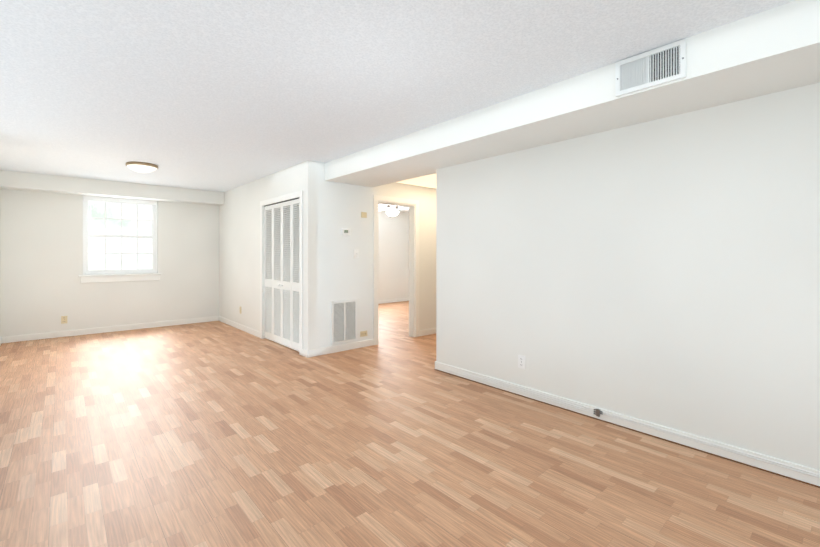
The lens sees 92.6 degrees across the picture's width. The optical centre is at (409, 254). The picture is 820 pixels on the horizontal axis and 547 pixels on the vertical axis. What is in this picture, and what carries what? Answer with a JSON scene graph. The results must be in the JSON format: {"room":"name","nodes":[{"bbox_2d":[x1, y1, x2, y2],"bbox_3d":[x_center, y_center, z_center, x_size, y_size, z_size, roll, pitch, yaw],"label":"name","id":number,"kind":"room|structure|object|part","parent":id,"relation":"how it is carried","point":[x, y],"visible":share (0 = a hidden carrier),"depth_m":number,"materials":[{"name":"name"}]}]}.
{"room":"empty living room","nodes":[
{"label":"empty living room","id":0,"kind":"room"},
{"bbox_2d":[0,230,0,336],"bbox_3d":[-2.066,0.052,1.276,0.120,2.400,11.520,0,0,-42],"label":"wall","id":1,"kind":"structure","parent":0,"point":[0,283],"depth_m":5.53,"materials":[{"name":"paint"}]},
{"bbox_2d":[0,189,408,336],"bbox_3d":[-2.599,0.049,8.436,8.610,2.400,0.120,0,0,-42],"label":"wall","id":2,"kind":"structure","parent":0,"point":[43,289],"depth_m":6.26,"materials":[{"name":"paint"}]},
{"bbox_2d":[61,316,66,323],"bbox_3d":[-5.267,0.990,5.972,0.072,0.115,0.010,0,0,-42],"label":"outlet","id":3,"kind":"object","parent":2,"relation":"attached to","point":[63,319],"visible":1,"depth_m":5.97,"materials":[{"name":"beige plastic"}]},
{"bbox_2d":[2,316,218,342],"bbox_3d":[-4.688,1.205,6.485,2.866,0.090,0.014,0,0,-42],"label":"baseboard","id":4,"kind":"structure","parent":2,"relation":"attached to","point":[19,338],"depth_m":6.27,"materials":[{"name":"white wood"}]},
{"bbox_2d":[83,195,156,274],"bbox_3d":[-4.777,-0.305,6.498,1.000,1.250,0.115,0,0,-42],"label":"window","id":5,"kind":"structure","parent":2,"relation":"in","point":[116,200],"depth_m":6.43,"materials":[{"name":"white plastic"}]},
{"bbox_2d":[85,234,154,272],"bbox_3d":[-4.781,-0.021,6.502,0.930,0.612,0.025,0,0,-42],"label":"window panel","id":6,"kind":"object","parent":5,"relation":"attached to","point":[121,253],"visible":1,"depth_m":6.49,"materials":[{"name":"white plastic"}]},
{"bbox_2d":[88,237,152,269],"bbox_3d":[-4.781,-0.021,6.502,0.862,0.532,0.004,0,0,-42],"label":"window","id":7,"kind":"structure","parent":6,"relation":"attached to","point":[119,256],"depth_m":6.47,"materials":[{"name":"glass"}]},
{"bbox_2d":[85,200,154,237],"bbox_3d":[-4.798,-0.590,6.522,0.930,0.612,0.025,0,0,-42],"label":"window panel","id":8,"kind":"object","parent":5,"relation":"attached to","point":[121,219],"visible":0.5,"depth_m":6.51,"materials":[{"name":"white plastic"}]},
{"bbox_2d":[88,202,151,235],"bbox_3d":[-4.798,-0.590,6.522,0.862,0.532,0.004,0,0,-42],"label":"window","id":9,"kind":"structure","parent":8,"relation":"attached to","point":[122,221],"depth_m":6.49,"materials":[{"name":"glass"}]},
{"bbox_2d":[79,273,161,282],"bbox_3d":[-4.739,0.382,6.456,1.100,0.125,0.080,0,0,-42],"label":"window sill","id":10,"kind":"structure","parent":2,"relation":"attached to","point":[118,278],"depth_m":6.41,"materials":[{"name":"white wood"}]},
{"bbox_2d":[378,297,408,303],"bbox_3d":[-1.188,1.203,9.604,4.950,0.090,0.014,0,0,-42],"label":"baseboard","id":11,"kind":"structure","parent":2,"relation":"attached to","point":[392,300],"depth_m":10.24,"materials":[{"name":"white wood"}]},
{"bbox_2d":[219,160,316,349],"bbox_3d":[-2.388,0.050,6.146,0.120,2.400,3.580,0,0,-42],"label":"wall","id":12,"kind":"structure","parent":0,"point":[239,247],"depth_m":6.09,"materials":[{"name":"paint"}]},
{"bbox_2d":[219,316,259,337],"bbox_3d":[-2.932,1.204,6.657,0.014,0.090,2.066,0,0,-42],"label":"baseboard","id":13,"kind":"structure","parent":12,"relation":"attached to","point":[241,327],"depth_m":6.52,"materials":[{"name":"white wood"}]},
{"bbox_2d":[264,205,272,340],"bbox_3d":[-2.062,0.260,5.747,0.030,1.955,0.304,0,0,-42],"label":"closet door","id":14,"kind":"structure","parent":12,"relation":"in","point":[268,296],"depth_m":5.76,"materials":[{"name":"white wood"}]},
{"bbox_2d":[273,203,281,344],"bbox_3d":[-1.857,0.260,5.519,0.030,1.955,0.304,0,0,-42],"label":"closet door","id":15,"kind":"structure","parent":12,"relation":"in","point":[277,296],"depth_m":5.52,"materials":[{"name":"white wood"}]},
{"bbox_2d":[260,190,302,354],"bbox_3d":[-1.790,0.225,5.373,0.016,2.050,1.370,0,0,-42],"label":"trim","id":16,"kind":"structure","parent":12,"relation":"attached to","point":[297,194],"depth_m":4.90,"materials":[{"name":"white wood"}]},
{"bbox_2d":[264,198,298,206],"bbox_3d":[-1.756,-0.725,5.403,0.035,0.010,1.230,0,0,-42],"label":"trim","id":17,"kind":"structure","parent":12,"relation":"attached to","point":[281,202],"depth_m":5.37,"materials":[{"name":"black"}]},
{"bbox_2d":[282,200,291,348],"bbox_3d":[-1.653,0.261,5.289,0.030,1.955,0.304,0,0,-42],"label":"closet door","id":18,"kind":"structure","parent":12,"relation":"in","point":[287,289],"depth_m":5.28,"materials":[{"name":"white wood"}]},
{"bbox_2d":[292,199,298,351],"bbox_3d":[-1.449,0.261,5.060,0.030,1.955,0.304,0,0,-42],"label":"closet door","id":19,"kind":"structure","parent":12,"relation":"in","point":[295,284],"depth_m":5.10,"materials":[{"name":"white wood"}]},
{"bbox_2d":[302,348,306,356],"bbox_3d":[-1.290,1.205,4.814,0.014,0.090,0.130,0,0,-42],"label":"baseboard","id":20,"kind":"structure","parent":12,"relation":"attached to","point":[304,352],"depth_m":4.81,"materials":[{"name":"white wood"}]},
{"bbox_2d":[271,205,298,256],"bbox_3d":[-1.494,0.050,5.730,0.660,2.400,1.530,0,0,-42],"label":"wall","id":21,"kind":"structure","parent":0,"point":[285,227],"depth_m":6.25,"materials":[{"name":"paint"}]},
{"bbox_2d":[317,162,435,348],"bbox_3d":[0.902,0.050,6.761,5.610,2.400,0.120,0,0,-42],"label":"wall","id":22,"kind":"structure","parent":0,"point":[343,273],"depth_m":5.24,"materials":[{"name":"paint"}]},
{"bbox_2d":[307,339,373,357],"bbox_3d":[-0.876,1.205,5.087,0.994,0.090,0.014,0,0,-42],"label":"baseboard","id":23,"kind":"structure","parent":22,"relation":"attached to","point":[336,348],"depth_m":5.05,"materials":[{"name":"white wood"}]},
{"bbox_2d":[331,299,356,344],"bbox_3d":[-0.853,0.870,5.108,0.390,0.550,0.014,0,0,-42],"label":"air vent","id":24,"kind":"object","parent":22,"relation":"in","point":[343,321],"visible":1,"depth_m":5.10,"materials":[{"name":"white metal"}]},
{"bbox_2d":[341,228,350,235],"bbox_3d":[-0.831,-0.298,5.116,0.132,0.092,0.029,0,0,-42],"label":"thermostat","id":25,"kind":"object","parent":22,"relation":"attached to","point":[346,231],"visible":1,"depth_m":5.10,"materials":[{"name":"white plastic"}]},
{"bbox_2d":[354,249,358,257],"bbox_3d":[-0.713,-0.014,5.228,0.072,0.115,0.020,0,0,-42],"label":"light switch","id":26,"kind":"object","parent":22,"relation":"attached to","point":[356,253],"visible":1,"depth_m":5.23,"materials":[{"name":"white plastic"}]},
{"bbox_2d":[360,331,366,336],"bbox_3d":[-0.626,1.070,5.312,0.115,0.072,0.010,0,0,-42],"label":"outlet","id":27,"kind":"object","parent":22,"relation":"attached to","point":[363,333],"visible":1,"depth_m":5.31,"materials":[{"name":"beige plastic"}]},
{"bbox_2d":[361,212,366,217],"bbox_3d":[-0.623,-0.540,5.313,0.095,0.075,0.012,0,0,-42],"label":"cover plate","id":28,"kind":"object","parent":22,"relation":"attached to","point":[363,214],"visible":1,"depth_m":5.31,"materials":[{"name":"beige plastic"}]},
{"bbox_2d":[373,195,418,344],"bbox_3d":[-0.224,0.210,5.748,0.860,2.080,0.138,0,0,-42],"label":"door frame","id":29,"kind":"structure","parent":22,"relation":"attached to","point":[376,198],"depth_m":5.93,"materials":[{"name":"white wood"}]},
{"bbox_2d":[419,328,435,336],"bbox_3d":[1.589,1.204,7.283,3.890,0.090,0.014,0,0,-42],"label":"baseboard","id":30,"kind":"structure","parent":22,"relation":"attached to","point":[427,332],"depth_m":6.10,"materials":[{"name":"white wood"}]},
{"bbox_2d":[0,0,794,211],"bbox_3d":[1.193,-1.210,4.179,8.850,0.120,11.520,0,0,-42],"label":"ceiling","id":31,"kind":"structure","parent":0,"point":[218,95],"depth_m":2.43,"materials":[{"name":"white paint"}]},
{"bbox_2d":[0,170,223,205],"bbox_3d":[-4.598,-1.040,6.373,2.880,0.220,0.300,0,0,-42],"label":"beam","id":32,"kind":"structure","parent":31,"relation":"attached to","point":[15,180],"depth_m":6.06,"materials":[{"name":"paint"}]},
{"bbox_2d":[126,162,157,172],"bbox_3d":[-3.417,-1.098,5.001,0.344,0.103,0.344,0,0,-42],"label":"ceiling light","id":33,"kind":"object","parent":31,"relation":"in","point":[143,163],"depth_m":4.91,"materials":[{"name":"beige glass"}]},
{"bbox_3d":[-3.417,-1.081,5.001,0.320,0.069,0.320,0,0,-42],"label":"ceiling light shade","id":34,"kind":"part","parent":33,"relation":"part of","materials":[{"name":"white glass"}]},
{"bbox_2d":[378,205,408,215],"bbox_3d":[-0.370,-0.951,7.673,1.281,0.400,1.224,0,0,-42],"label":"ceiling fan","id":35,"kind":"object","parent":31,"relation":"hanging from","point":[381,208],"depth_m":7.57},
{"bbox_3d":[-0.351,-0.996,7.650,0.464,0.310,0.443,0,0,-42],"label":"ceiling fan body","id":36,"kind":"part","parent":35,"relation":"part of","materials":[{"name":"white metal"}]},
{"bbox_3d":[-0.340,-0.796,7.636,0.250,0.090,0.250,0,0,-42],"label":"ceiling fan shade","id":37,"kind":"part","parent":35,"relation":"part of","materials":[{"name":"white glass"}]},
{"bbox_2d":[325,0,819,186],"bbox_3d":[1.764,-1.039,2.291,0.730,0.220,7.700,0,0,-42],"label":"soffit","id":38,"kind":"structure","parent":31,"relation":"attached to","point":[773,50],"depth_m":2.49,"materials":[{"name":"paint"}]},
{"bbox_2d":[615,38,685,96],"bbox_3d":[1.343,-1.041,2.204,0.015,0.201,0.350,0,0,-42],"label":"air vent register","id":39,"kind":"object","parent":38,"relation":"attached to","point":[657,66],"visible":1,"depth_m":2.19,"materials":[{"name":"white metal"}]},
{"bbox_2d":[0,301,819,546],"bbox_3d":[1.193,1.300,4.181,8.850,0.100,11.520,0,0,-42],"label":"floor","id":40,"kind":"structure","parent":0,"point":[213,434],"depth_m":2.37,"materials":[{"name":"laminate"}]},
{"bbox_2d":[436,83,819,469],"bbox_3d":[2.441,0.161,1.964,0.145,2.180,6.310,0,0,-42],"label":"wall","id":41,"kind":"structure","parent":0,"point":[665,271],"depth_m":2.68,"materials":[{"name":"paint"}]},
{"bbox_2d":[518,355,524,368],"bbox_3d":[0.989,0.951,3.477,0.010,0.115,0.072,0,0,-42],"label":"outlet","id":42,"kind":"object","parent":41,"relation":"attached to","point":[521,361],"visible":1,"depth_m":3.47,"materials":[{"name":"white plastic"}]},
{"bbox_2d":[434,369,819,487],"bbox_3d":[2.370,1.247,1.910,0.004,0.008,6.324,0,0,-42],"label":"shoe","id":43,"kind":"object","parent":41,"relation":"attached to","point":[648,434],"visible":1,"depth_m":2.67,"materials":[{"name":"white wood"}]},
{"bbox_2d":[436,361,819,485],"bbox_3d":[2.381,1.206,1.911,0.014,0.090,6.310,0,0,-42],"label":"baseboard","id":44,"kind":"structure","parent":41,"relation":"attached to","point":[735,457],"depth_m":2.65,"materials":[{"name":"white wood"}]},
{"bbox_2d":[594,409,602,416],"bbox_3d":[1.424,1.195,2.967,0.012,0.052,0.064,0,0,-42],"label":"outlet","id":45,"kind":"object","parent":44,"relation":"attached to","point":[597,412],"visible":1,"depth_m":2.96,"materials":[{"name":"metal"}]},
{"bbox_2d":[446,369,819,477],"bbox_3d":[2.357,1.195,1.923,0.006,0.038,5.960,0,0,-42],"label":"cord","id":46,"kind":"object","parent":44,"relation":"attached to","point":[644,426],"visible":1,"depth_m":2.72,"materials":[{"name":"white plastic"}]},
{"bbox_3d":[1.758,-1.105,6.431,4.770,0.090,1.510,0,0,-42],"label":"ceiling","id":47,"kind":"structure","parent":0,"visible":0},
{"bbox_2d":[397,174,435,188],"bbox_3d":[0.596,-1.054,5.496,1.750,0.012,1.320,0,0,-42],"label":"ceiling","id":48,"kind":"structure","parent":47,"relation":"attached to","point":[429,181],"depth_m":5.61,"materials":[{"name":"beige paint"}]},
{"label":"outside","id":49,"kind":"structure","parent":0,"visible":0},
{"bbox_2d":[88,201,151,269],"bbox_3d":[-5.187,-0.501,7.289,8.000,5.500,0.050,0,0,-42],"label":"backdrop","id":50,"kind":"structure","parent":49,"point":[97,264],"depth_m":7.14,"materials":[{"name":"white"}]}
]}

